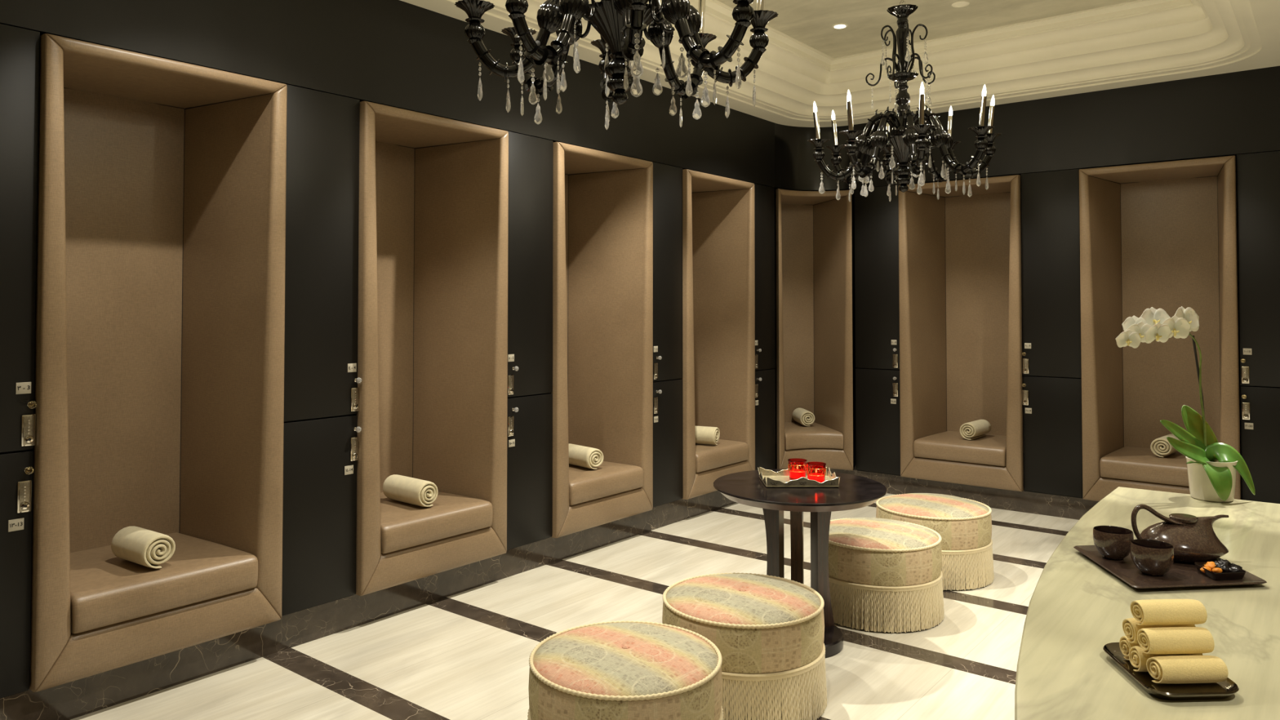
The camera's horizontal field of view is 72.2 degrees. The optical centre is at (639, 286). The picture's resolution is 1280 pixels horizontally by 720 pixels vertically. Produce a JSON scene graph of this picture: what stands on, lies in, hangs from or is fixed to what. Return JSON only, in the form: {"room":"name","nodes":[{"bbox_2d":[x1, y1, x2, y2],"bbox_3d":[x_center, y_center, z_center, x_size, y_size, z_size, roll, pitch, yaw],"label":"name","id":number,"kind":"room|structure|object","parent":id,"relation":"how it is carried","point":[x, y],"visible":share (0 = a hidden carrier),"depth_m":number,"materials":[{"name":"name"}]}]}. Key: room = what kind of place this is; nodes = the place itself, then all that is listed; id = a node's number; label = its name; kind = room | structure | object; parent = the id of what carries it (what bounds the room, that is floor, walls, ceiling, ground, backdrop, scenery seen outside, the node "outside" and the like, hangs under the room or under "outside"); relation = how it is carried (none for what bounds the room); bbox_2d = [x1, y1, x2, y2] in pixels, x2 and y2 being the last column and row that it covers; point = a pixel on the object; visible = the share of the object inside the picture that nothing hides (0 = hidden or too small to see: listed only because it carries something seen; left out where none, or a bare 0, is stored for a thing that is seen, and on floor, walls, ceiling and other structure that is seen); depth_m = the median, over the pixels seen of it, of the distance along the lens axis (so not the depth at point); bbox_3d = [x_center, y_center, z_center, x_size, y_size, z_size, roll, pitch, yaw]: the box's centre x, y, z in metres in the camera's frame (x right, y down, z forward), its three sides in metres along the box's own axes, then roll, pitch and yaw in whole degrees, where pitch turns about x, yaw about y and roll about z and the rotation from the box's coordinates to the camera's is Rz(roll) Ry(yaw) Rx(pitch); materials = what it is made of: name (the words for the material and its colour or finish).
{"room":"changing room","nodes":[
{"label":"changing room","id":0,"kind":"room"},
{"bbox_2d":[0,0,774,698],"bbox_3d":[-1.918,0.095,4.238,0.915,3.287,8.648,-1,-2,38],"label":"wall","id":1,"kind":"structure","parent":0,"point":[399,54],"depth_m":4.42,"materials":[{"name":"black paint"}]},
{"bbox_2d":[0,450,34,697],"bbox_3d":[-2.296,1.013,2.991,0.061,0.850,0.385,-1,-2,38],"label":"door","id":2,"kind":"structure","parent":1,"relation":"in","point":[16,469],"depth_m":3.11,"materials":[{"name":"black paint"}]},
{"bbox_2d":[0,23,39,452],"bbox_3d":[-2.295,-0.174,3.021,0.061,1.512,0.389,-1,-2,38],"label":"door","id":3,"kind":"structure","parent":1,"relation":"in","point":[20,48],"depth_m":3.13,"materials":[{"name":"black paint"}]},
{"bbox_2d":[29,33,287,692],"bbox_3d":[-2.109,0.278,3.712,0.666,2.367,0.935,-1,-2,38],"label":"seating alcove","id":4,"kind":"structure","parent":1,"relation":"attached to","point":[161,259],"depth_m":3.87,"materials":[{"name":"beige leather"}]},
{"bbox_2d":[111,525,175,568],"bbox_3d":[-2.047,1.073,3.614,0.276,0.134,0.137,-1,-2,35],"label":"rolled towel","id":5,"kind":"object","parent":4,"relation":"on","point":[139,545],"visible":1,"depth_m":3.55,"materials":[{"name":"beige fabric"}]},
{"bbox_2d":[70,532,257,633],"bbox_3d":[-2.107,1.216,3.689,0.661,0.144,0.706,-1,-2,38],"label":"seat cushion","id":6,"kind":"object","parent":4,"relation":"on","point":[108,592],"depth_m":3.53,"materials":[{"name":"beige leather"}]},
{"bbox_2d":[281,414,361,615],"bbox_3d":[-1.465,1.038,4.037,0.061,0.850,0.390,-1,-2,38],"label":"door","id":7,"kind":"structure","parent":1,"relation":"in","point":[321,455],"depth_m":4.04,"materials":[{"name":"black paint"}]},
{"bbox_2d":[284,84,361,422],"bbox_3d":[-1.465,-0.150,4.065,0.061,1.512,0.390,-1,-2,38],"label":"door","id":8,"kind":"structure","parent":1,"relation":"in","point":[321,380],"depth_m":4.06,"materials":[{"name":"black paint"}]},
{"bbox_2d":[0,490,736,719],"bbox_3d":[-1.680,1.579,4.014,0.222,0.210,8.648,-1,-2,38],"label":"floor border","id":9,"kind":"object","parent":1,"relation":"attached to","point":[88,695],"depth_m":4.04,"materials":[{"name":"brown stone"}]},
{"bbox_2d":[355,101,508,595],"bbox_3d":[-1.279,0.302,4.756,0.666,2.367,0.935,-1,-2,38],"label":"seating alcove","id":10,"kind":"structure","parent":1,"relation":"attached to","point":[433,331],"depth_m":4.95,"materials":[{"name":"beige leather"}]},
{"bbox_2d":[382,474,438,506],"bbox_3d":[-1.237,1.098,4.722,0.339,0.133,0.135,-1,-2,40],"label":"rolled towel","id":11,"kind":"object","parent":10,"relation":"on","point":[412,491],"visible":1,"depth_m":4.65,"materials":[{"name":"beige fabric"}]},
{"bbox_2d":[380,491,493,553],"bbox_3d":[-1.277,1.241,4.732,0.661,0.144,0.706,-1,-2,38],"label":"seat cushion","id":12,"kind":"object","parent":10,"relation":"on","point":[405,527],"depth_m":4.57,"materials":[{"name":"beige leather"}]},
{"bbox_2d":[506,393,552,549],"bbox_3d":[-0.636,1.062,5.079,0.061,0.850,0.385,-1,-2,38],"label":"door","id":13,"kind":"structure","parent":1,"relation":"in","point":[530,418],"depth_m":5.09,"materials":[{"name":"black paint"}]},
{"bbox_2d":[507,131,552,397],"bbox_3d":[-0.636,-0.125,5.107,0.061,1.512,0.385,-1,-2,38],"label":"door","id":14,"kind":"structure","parent":1,"relation":"in","point":[530,224],"depth_m":5.12,"materials":[{"name":"black paint"}]},
{"bbox_2d":[550,142,653,537],"bbox_3d":[-0.449,0.327,5.800,0.666,2.367,0.935,-1,-2,38],"label":"seat","id":15,"kind":"object","parent":1,"relation":"attached to","point":[602,393],"visible":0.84,"depth_m":5.97,"materials":[{"name":"beige leather"}]},
{"bbox_2d":[568,443,603,469],"bbox_3d":[-0.389,1.124,5.808,0.139,0.134,0.317,1,-2,-42],"label":"rolled towel","id":16,"kind":"object","parent":15,"relation":"on","point":[588,457],"visible":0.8,"depth_m":5.71,"materials":[{"name":"beige fabric"}]},
{"bbox_2d":[568,461,644,505],"bbox_3d":[-0.447,1.265,5.776,0.661,0.144,0.706,-1,-2,38],"label":"seat cushion","id":17,"kind":"object","parent":15,"relation":"on","point":[611,480],"depth_m":5.60,"materials":[{"name":"beige leather"}]},
{"bbox_2d":[652,161,682,381],"bbox_3d":[0.194,-0.101,6.151,0.061,1.512,0.385,-1,-2,38],"label":"door","id":18,"kind":"structure","parent":1,"relation":"in","point":[667,180],"depth_m":6.17,"materials":[{"name":"black paint"}]},
{"bbox_2d":[653,378,683,506],"bbox_3d":[0.194,1.087,6.123,0.061,0.850,0.385,-1,-2,38],"label":"door","id":19,"kind":"structure","parent":1,"relation":"in","point":[668,444],"depth_m":6.13,"materials":[{"name":"black paint"}]},
{"bbox_2d":[680,168,755,499],"bbox_3d":[0.382,0.351,6.844,0.666,2.367,0.935,-1,-2,38],"label":"seat","id":20,"kind":"object","parent":1,"relation":"attached to","point":[718,379],"visible":0.61,"depth_m":7.01,"materials":[{"name":"beige leather"}]},
{"bbox_2d":[695,426,719,444],"bbox_3d":[0.451,1.146,6.771,0.309,0.136,0.138,-1,-1,24],"label":"rolled towel","id":21,"kind":"object","parent":20,"relation":"on","point":[707,435],"visible":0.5,"depth_m":6.69,"materials":[{"name":"beige fabric"}]},
{"bbox_2d":[695,439,748,472],"bbox_3d":[0.383,1.290,6.820,0.661,0.144,0.706,-1,-2,38],"label":"seat cushion","id":22,"kind":"object","parent":20,"relation":"on","point":[727,454],"depth_m":6.64,"materials":[{"name":"beige leather"}]},
{"bbox_2d":[754,183,775,370],"bbox_3d":[1.020,-0.076,7.189,0.061,1.512,0.371,-1,-2,38],"label":"door","id":23,"kind":"structure","parent":1,"relation":"in","point":[764,196],"depth_m":7.21,"materials":[{"name":"black paint"}]},
{"bbox_2d":[755,368,775,470],"bbox_3d":[1.020,1.111,7.161,0.061,0.850,0.371,-1,-2,38],"label":"door","id":24,"kind":"structure","parent":1,"relation":"in","point":[765,380],"depth_m":7.18,"materials":[{"name":"black paint"}]},
{"bbox_2d":[70,493,1078,719],"bbox_3d":[0.949,1.643,2.257,6.078,0.100,9.173,-1,-2,38],"label":"floor","id":25,"kind":"structure","parent":0,"point":[465,655],"depth_m":3.96,"materials":[{"name":"beige stone"}]},
{"bbox_2d":[527,620,723,719],"bbox_3d":[-0.047,1.392,2.892,0.653,0.424,0.654,0,-1,-11],"label":"stool","id":26,"kind":"object","parent":25,"relation":"on","point":[613,670],"visible":1,"depth_m":2.73,"materials":[{"name":"fabric"}]},
{"bbox_2d":[533,622,717,696],"bbox_3d":[-0.047,1.204,2.897,0.606,0.048,0.606,-1,-2,43],"label":"cushion","id":27,"kind":"object","parent":26,"relation":"on","point":[595,659],"depth_m":2.78,"materials":[{"name":"fabric"}]},
{"bbox_2d":[662,572,826,719],"bbox_3d":[0.406,1.405,3.472,0.653,0.424,0.654,0,-1,-15],"label":"stool","id":28,"kind":"object","parent":25,"relation":"on","point":[767,631],"visible":0.72,"depth_m":3.22,"materials":[{"name":"fabric"}]},
{"bbox_2d":[666,573,820,625],"bbox_3d":[0.406,1.217,3.476,0.606,0.048,0.606,-1,-2,39],"label":"cushion","id":29,"kind":"object","parent":28,"relation":"on","point":[711,599],"depth_m":3.36,"materials":[{"name":"fabric"}]},
{"bbox_2d":[713,469,887,657],"bbox_3d":[0.731,1.273,4.032,0.784,0.722,0.784,-1,-2,38],"label":"round table","id":30,"kind":"object","parent":25,"relation":"on","point":[745,487],"visible":0.64,"depth_m":3.97,"materials":[{"name":"brown wood"}]},
{"bbox_2d":[757,466,840,487],"bbox_3d":[0.737,0.889,4.091,0.344,0.048,0.254,0,-1,0],"label":"tray","id":31,"kind":"object","parent":30,"relation":"on","point":[770,478],"visible":0.86,"depth_m":3.97,"materials":[{"name":"silver metal"}]},
{"bbox_2d":[787,457,807,479],"bbox_3d":[0.743,0.863,4.140,0.092,0.089,0.092,-1,-2,38],"label":"glass","id":32,"kind":"object","parent":31,"relation":"on","point":[797,468],"visible":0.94,"depth_m":4.11,"materials":[{"name":"glass"}]},
{"bbox_2d":[805,462,826,482],"bbox_3d":[0.814,0.861,4.048,0.092,0.089,0.092,-1,-2,38],"label":"glass","id":33,"kind":"object","parent":31,"relation":"on","point":[816,471],"visible":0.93,"depth_m":4.01,"materials":[{"name":"glass"}]},
{"bbox_2d":[828,517,944,633],"bbox_3d":[1.200,1.428,4.460,0.653,0.424,0.654,0,-1,-20],"label":"stool","id":34,"kind":"object","parent":25,"relation":"on","point":[886,574],"visible":0.79,"depth_m":4.19,"materials":[{"name":"fabric"}]},
{"bbox_2d":[828,517,938,549],"bbox_3d":[1.200,1.240,4.465,0.606,0.048,0.606,-1,-2,34],"label":"cushion","id":35,"kind":"object","parent":34,"relation":"on","point":[853,533],"depth_m":4.33,"materials":[{"name":"fabric"}]},
{"bbox_2d":[875,493,994,591],"bbox_3d":[1.696,1.443,5.077,0.653,0.424,0.654,0,-1,-8],"label":"stool","id":36,"kind":"object","parent":25,"relation":"on","point":[964,526],"visible":0.62,"depth_m":4.81,"materials":[{"name":"fabric"}]},
{"bbox_2d":[878,493,988,518],"bbox_3d":[1.695,1.255,5.081,0.606,0.048,0.606,1,-2,-44],"label":"cushion","id":37,"kind":"object","parent":36,"relation":"on","point":[909,505],"depth_m":4.95,"materials":[{"name":"fabric"}]},
{"bbox_2d":[1014,486,1279,719],"bbox_3d":[1.227,1.069,1.257,1.381,1.000,2.534,-1,-2,38],"label":"countertop","id":38,"kind":"structure","parent":25,"relation":"on","point":[1077,607],"depth_m":1.49,"materials":[{"name":"stone"}]},
{"bbox_2d":[1073,545,1266,589],"bbox_3d":[1.081,0.576,1.810,0.273,0.012,0.340,0,-1,5],"label":"serving tray","id":39,"kind":"object","parent":38,"relation":"on","point":[1180,575],"visible":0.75,"depth_m":1.73,"materials":[{"name":"wood"}]},
{"bbox_2d":[1093,525,1133,559],"bbox_3d":[1.006,0.547,1.865,0.077,0.058,0.077,-1,-2,38],"label":"tea cup","id":40,"kind":"object","parent":39,"relation":"on","point":[1112,542],"visible":0.96,"depth_m":1.84,"materials":[{"name":"brown ceramic"}]},
{"bbox_2d":[1129,538,1174,576],"bbox_3d":[1.024,0.544,1.754,0.077,0.058,0.077,-1,-2,38],"label":"tea cup","id":41,"kind":"object","parent":39,"relation":"on","point":[1153,557],"visible":1,"depth_m":1.73,"materials":[{"name":"brown ceramic"}]},
{"bbox_2d":[1130,504,1228,563],"bbox_3d":[1.154,0.520,1.869,0.160,0.112,0.158,1,-2,-43],"label":"teapot","id":42,"kind":"object","parent":39,"relation":"on","point":[1193,539],"visible":0.92,"depth_m":1.83,"materials":[{"name":"brown ceramic"}]},
{"bbox_2d":[1194,561,1245,580],"bbox_3d":[1.153,0.565,1.744,0.084,0.017,0.071,0,-1,-7],"label":"dish","id":43,"kind":"object","parent":39,"relation":"on","point":[1214,575],"visible":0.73,"depth_m":1.71,"materials":[{"name":"ceramic"}]},
{"bbox_2d":[1200,566,1211,573],"bbox_3d":[1.125,0.563,1.744,0.023,0.013,0.017,1,-2,-27],"label":"apricot","id":44,"kind":"object","parent":43,"relation":"in","point":[1208,568],"visible":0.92,"depth_m":1.74,"materials":[{"name":"orange food"}]},
{"bbox_2d":[1204,563,1216,568],"bbox_3d":[1.141,0.561,1.756,0.017,0.013,0.022,1,-1,-24],"label":"apricot","id":45,"kind":"object","parent":43,"relation":"in","point":[1211,566],"visible":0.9,"depth_m":1.75,"materials":[{"name":"orange food"}]},
{"bbox_2d":[1211,567,1222,573],"bbox_3d":[1.139,0.561,1.732,0.018,0.013,0.020,0,-1,7],"label":"apricot","id":46,"kind":"object","parent":43,"relation":"in","point":[1217,570],"visible":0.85,"depth_m":1.73,"materials":[{"name":"orange food"}]},
{"bbox_2d":[1214,563,1231,572],"bbox_3d":[1.157,0.558,1.735,0.028,0.022,0.024,1,-1,-23],"label":"dried prune","id":47,"kind":"object","parent":43,"relation":"in","point":[1224,567],"visible":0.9,"depth_m":1.73,"materials":[{"name":"black food"}]},
{"bbox_2d":[1216,559,1232,566],"bbox_3d":[1.167,0.554,1.749,0.025,0.021,0.031,1,-1,-25],"label":"dried prune","id":48,"kind":"object","parent":43,"relation":"in","point":[1220,562],"visible":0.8,"depth_m":1.75,"materials":[{"name":"black food"}]},
{"bbox_2d":[1228,566,1243,572],"bbox_3d":[1.170,0.561,1.729,0.032,0.018,0.026,0,-1,12],"label":"dried prune","id":49,"kind":"object","parent":43,"relation":"in","point":[1233,569],"visible":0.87,"depth_m":1.72,"materials":[{"name":"black food"}]},
{"bbox_2d":[1230,563,1242,568],"bbox_3d":[1.182,0.561,1.744,0.027,0.022,0.028,-1,-2,34],"label":"dried prune","id":50,"kind":"object","parent":43,"relation":"in","point":[1233,565],"visible":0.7,"depth_m":1.74,"materials":[{"name":"black food"}]},
{"bbox_2d":[1102,642,1239,700],"bbox_3d":[0.771,0.562,1.283,0.131,0.015,0.194,0,-1,5],"label":"tray","id":51,"kind":"object","parent":38,"relation":"on","point":[1223,690],"visible":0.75,"depth_m":1.23,"materials":[{"name":"black metal"}]},
{"bbox_2d":[1119,635,1139,660],"bbox_3d":[0.778,0.545,1.325,0.098,0.036,0.036,0,-1,-3],"label":"towel","id":52,"kind":"object","parent":51,"relation":"on","point":[1125,646],"visible":0.2,"depth_m":1.32,"materials":[{"name":"beige fabric"}]},
{"bbox_2d":[1128,645,1202,671],"bbox_3d":[0.770,0.544,1.284,0.097,0.036,0.036,0,-1,-3],"label":"towel","id":53,"kind":"object","parent":51,"relation":"on","point":[1138,659],"visible":0.34,"depth_m":1.27,"materials":[{"name":"beige fabric"}]},
{"bbox_2d":[1122,617,1195,643],"bbox_3d":[0.772,0.511,1.305,0.097,0.036,0.036,0,-1,-3],"label":"towel","id":54,"kind":"object","parent":53,"relation":"on","point":[1130,628],"visible":0.34,"depth_m":1.29,"materials":[{"name":"beige fabric"}]},
{"bbox_2d":[1146,655,1228,684],"bbox_3d":[0.775,0.543,1.244,0.098,0.036,0.037,0,-1,-3],"label":"towel","id":55,"kind":"object","parent":51,"relation":"on","point":[1175,669],"visible":1,"depth_m":1.23,"materials":[{"name":"beige fabric"}]},
{"bbox_2d":[1137,626,1214,653],"bbox_3d":[0.772,0.510,1.264,0.098,0.036,0.036,0,-1,-3],"label":"towel","id":56,"kind":"object","parent":55,"relation":"on","point":[1163,640],"visible":1,"depth_m":1.25,"materials":[{"name":"beige fabric"}]},
{"bbox_2d":[1129,599,1207,625],"bbox_3d":[0.775,0.477,1.286,0.097,0.036,0.036,0,-1,-3],"label":"towel","id":57,"kind":"object","parent":56,"relation":"on","point":[1149,611],"visible":1,"depth_m":1.27,"materials":[{"name":"beige fabric"}]},
{"bbox_2d":[1115,306,1255,502],"bbox_3d":[1.523,0.326,2.451,0.372,0.542,0.152,0,-1,-7],"label":"potted orchid","id":58,"kind":"object","parent":38,"relation":"on","point":[1212,465],"visible":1,"depth_m":2.45,"materials":[{"name":"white plant"}]},
{"bbox_2d":[773,123,856,465],"bbox_3d":[1.397,0.184,8.032,1.420,3.287,1.420,-1,-2,38],"label":"wall","id":59,"kind":"structure","parent":0,"point":[796,168],"depth_m":7.53,"materials":[{"name":"black paint"}]},
{"bbox_2d":[773,188,853,471],"bbox_3d":[1.432,0.372,7.720,0.641,2.367,0.750,0,-1,-7],"label":"seat","id":60,"kind":"object","parent":59,"relation":"attached to","point":[814,368],"visible":0.82,"depth_m":7.74,"materials":[{"name":"beige leather"}]},
{"bbox_2d":[791,408,814,426],"bbox_3d":[1.470,1.173,7.890,0.138,0.132,0.320,0,-1,-4],"label":"rolled towel","id":61,"kind":"object","parent":60,"relation":"on","point":[802,416],"visible":1,"depth_m":7.75,"materials":[{"name":"beige fabric"}]},
{"bbox_2d":[775,422,843,449],"bbox_3d":[1.430,1.311,7.718,0.503,0.144,0.700,0,-1,-7],"label":"seat cushion","id":62,"kind":"object","parent":60,"relation":"on","point":[819,435],"depth_m":7.44,"materials":[{"name":"beige leather"}]},
{"bbox_2d":[775,464,857,475],"bbox_3d":[1.447,1.662,7.558,1.061,0.210,0.377,0,-1,-7],"label":"baseboard","id":63,"kind":"structure","parent":59,"relation":"attached to","point":[854,472],"depth_m":7.48,"materials":[{"name":"brown stone"}]},
{"bbox_2d":[400,0,1279,127],"bbox_3d":[0.880,-1.479,2.944,6.950,0.001,10.048,-1,-2,38],"label":"crown molding","id":64,"kind":"structure","parent":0,"point":[1266,13],"depth_m":5.67,"materials":[{"name":"beige paint"}]},
{"bbox_2d":[447,0,1262,121],"bbox_3d":[0.619,-1.663,3.890,3.170,0.413,6.698,-1,-2,38],"label":"ceiling","id":65,"kind":"structure","parent":64,"relation":"attached to","point":[1138,39],"depth_m":6.12,"materials":[{"name":"beige paint"}]},
{"bbox_2d":[716,0,1136,57],"bbox_3d":[0.619,-1.899,3.896,2.350,0.061,5.878,-1,-2,38],"label":"ceiling","id":66,"kind":"structure","parent":0,"point":[810,22],"depth_m":5.94,"materials":[{"name":"beige paint"}]},
{"bbox_2d":[454,0,778,129],"bbox_3d":[-0.066,-1.217,2.892,0.998,1.354,0.995,0,-1,15],"label":"chandelier","id":67,"kind":"object","parent":66,"relation":"hanging from","point":[620,24],"visible":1,"depth_m":2.83,"materials":[{"name":"black glass"}]},
{"bbox_2d":[831,23,848,29],"bbox_3d":[1.396,-1.815,6.121,0.110,0.004,0.110,-1,-2,38],"label":"recessed light","id":68,"kind":"object","parent":66,"relation":"in","point":[838,26],"visible":1,"depth_m":6.12,"materials":[{"name":"white glass"}]},
{"bbox_2d":[807,0,1001,201],"bbox_3d":[1.485,-1.159,4.955,0.998,1.373,0.995,-1,-2,28],"label":"chandelier","id":69,"kind":"object","parent":66,"relation":"hanging from","point":[909,134],"visible":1,"depth_m":4.88,"materials":[{"name":"black glass"}]},
{"bbox_2d":[951,1,969,7],"bbox_3d":[2.075,-1.825,5.677,0.110,0.004,0.110,-1,-2,38],"label":"recessed light","id":70,"kind":"object","parent":66,"relation":"in","point":[958,4],"visible":1,"depth_m":5.68,"materials":[{"name":"beige paint"}]},
{"bbox_2d":[853,66,1279,499],"bbox_3d":[4.270,0.138,6.046,5.550,3.287,0.915,-1,-2,38],"label":"wall","id":71,"kind":"structure","parent":0,"point":[1233,113],"depth_m":6.17,"materials":[{"name":"black paint"}]},
{"bbox_2d":[854,185,899,369],"bbox_3d":[1.964,-0.074,7.289,0.391,1.512,0.061,-1,-2,38],"label":"door","id":72,"kind":"structure","parent":71,"relation":"in","point":[877,308],"depth_m":7.29,"materials":[{"name":"black paint"}]},
{"bbox_2d":[855,368,900,475],"bbox_3d":[1.964,1.113,7.261,0.391,0.850,0.061,-1,-2,38],"label":"door","id":73,"kind":"structure","parent":71,"relation":"in","point":[877,418],"depth_m":7.27,"materials":[{"name":"black paint"}]},
{"bbox_2d":[897,174,1023,491],"bbox_3d":[2.670,0.357,7.090,0.935,2.367,0.666,-1,-2,38],"label":"seat","id":74,"kind":"object","parent":71,"relation":"attached to","point":[960,259],"visible":0.91,"depth_m":7.26,"materials":[{"name":"beige leather"}]},
{"bbox_2d":[913,431,1006,466],"bbox_3d":[2.668,1.295,7.066,0.706,0.144,0.661,-1,-2,38],"label":"seat cushion","id":75,"kind":"object","parent":74,"relation":"on","point":[946,447],"depth_m":6.88,"materials":[{"name":"beige leather"}]},
{"bbox_2d":[960,419,991,439],"bbox_3d":[2.711,1.154,7.088,0.137,0.134,0.337,-1,-2,42],"label":"rolled towel","id":76,"kind":"object","parent":74,"relation":"on","point":[975,429],"visible":1,"depth_m":6.99,"materials":[{"name":"beige fabric"}]},
{"bbox_2d":[857,470,1098,519],"bbox_3d":[4.080,1.620,5.772,5.550,0.210,0.225,-1,-2,38],"label":"floor border","id":77,"kind":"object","parent":71,"relation":"attached to","point":[1073,508],"depth_m":6.70,"materials":[{"name":"brown stone"}]},
{"bbox_2d":[1020,168,1081,377],"bbox_3d":[3.016,-0.094,6.453,0.398,1.512,0.061,-1,-2,38],"label":"door","id":78,"kind":"structure","parent":71,"relation":"in","point":[1051,230],"depth_m":6.46,"materials":[{"name":"black paint"}]},
{"bbox_2d":[1022,376,1082,497],"bbox_3d":[3.014,1.094,6.426,0.402,0.850,0.061,-1,-2,38],"label":"door","id":79,"kind":"structure","parent":71,"relation":"in","point":[1051,406],"depth_m":6.43,"materials":[{"name":"black paint"}]},
{"bbox_2d":[1079,155,1240,501],"bbox_3d":[3.725,0.337,6.252,0.935,2.367,0.666,-1,-2,38],"label":"seating alcove","id":80,"kind":"structure","parent":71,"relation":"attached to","point":[1164,237],"depth_m":6.40,"materials":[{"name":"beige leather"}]},
{"bbox_2d":[1099,446,1189,486],"bbox_3d":[3.723,1.276,6.228,0.706,0.144,0.661,-1,-2,38],"label":"seat cushion","id":81,"kind":"object","parent":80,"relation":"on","point":[1132,465],"depth_m":6.08,"materials":[{"name":"beige leather"}]},
{"bbox_2d":[1150,434,1180,457],"bbox_3d":[3.764,1.134,6.263,0.140,0.134,0.318,-1,-2,45],"label":"rolled towel","id":82,"kind":"object","parent":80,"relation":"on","point":[1161,446],"visible":0.7,"depth_m":6.17,"materials":[{"name":"beige fabric"}]},
{"bbox_2d":[1236,151,1279,386],"bbox_3d":[4.130,-0.115,5.567,0.550,1.512,0.061,-1,-2,38],"label":"door","id":83,"kind":"structure","parent":71,"relation":"in","point":[1258,174],"depth_m":5.67,"materials":[{"name":"black paint"}]},
{"bbox_2d":[1240,386,1279,503],"bbox_3d":[4.130,1.073,5.539,0.550,0.850,0.061,-1,-2,38],"label":"door","id":84,"kind":"structure","parent":71,"relation":"in","point":[1260,406],"depth_m":5.65,"materials":[{"name":"black paint"}]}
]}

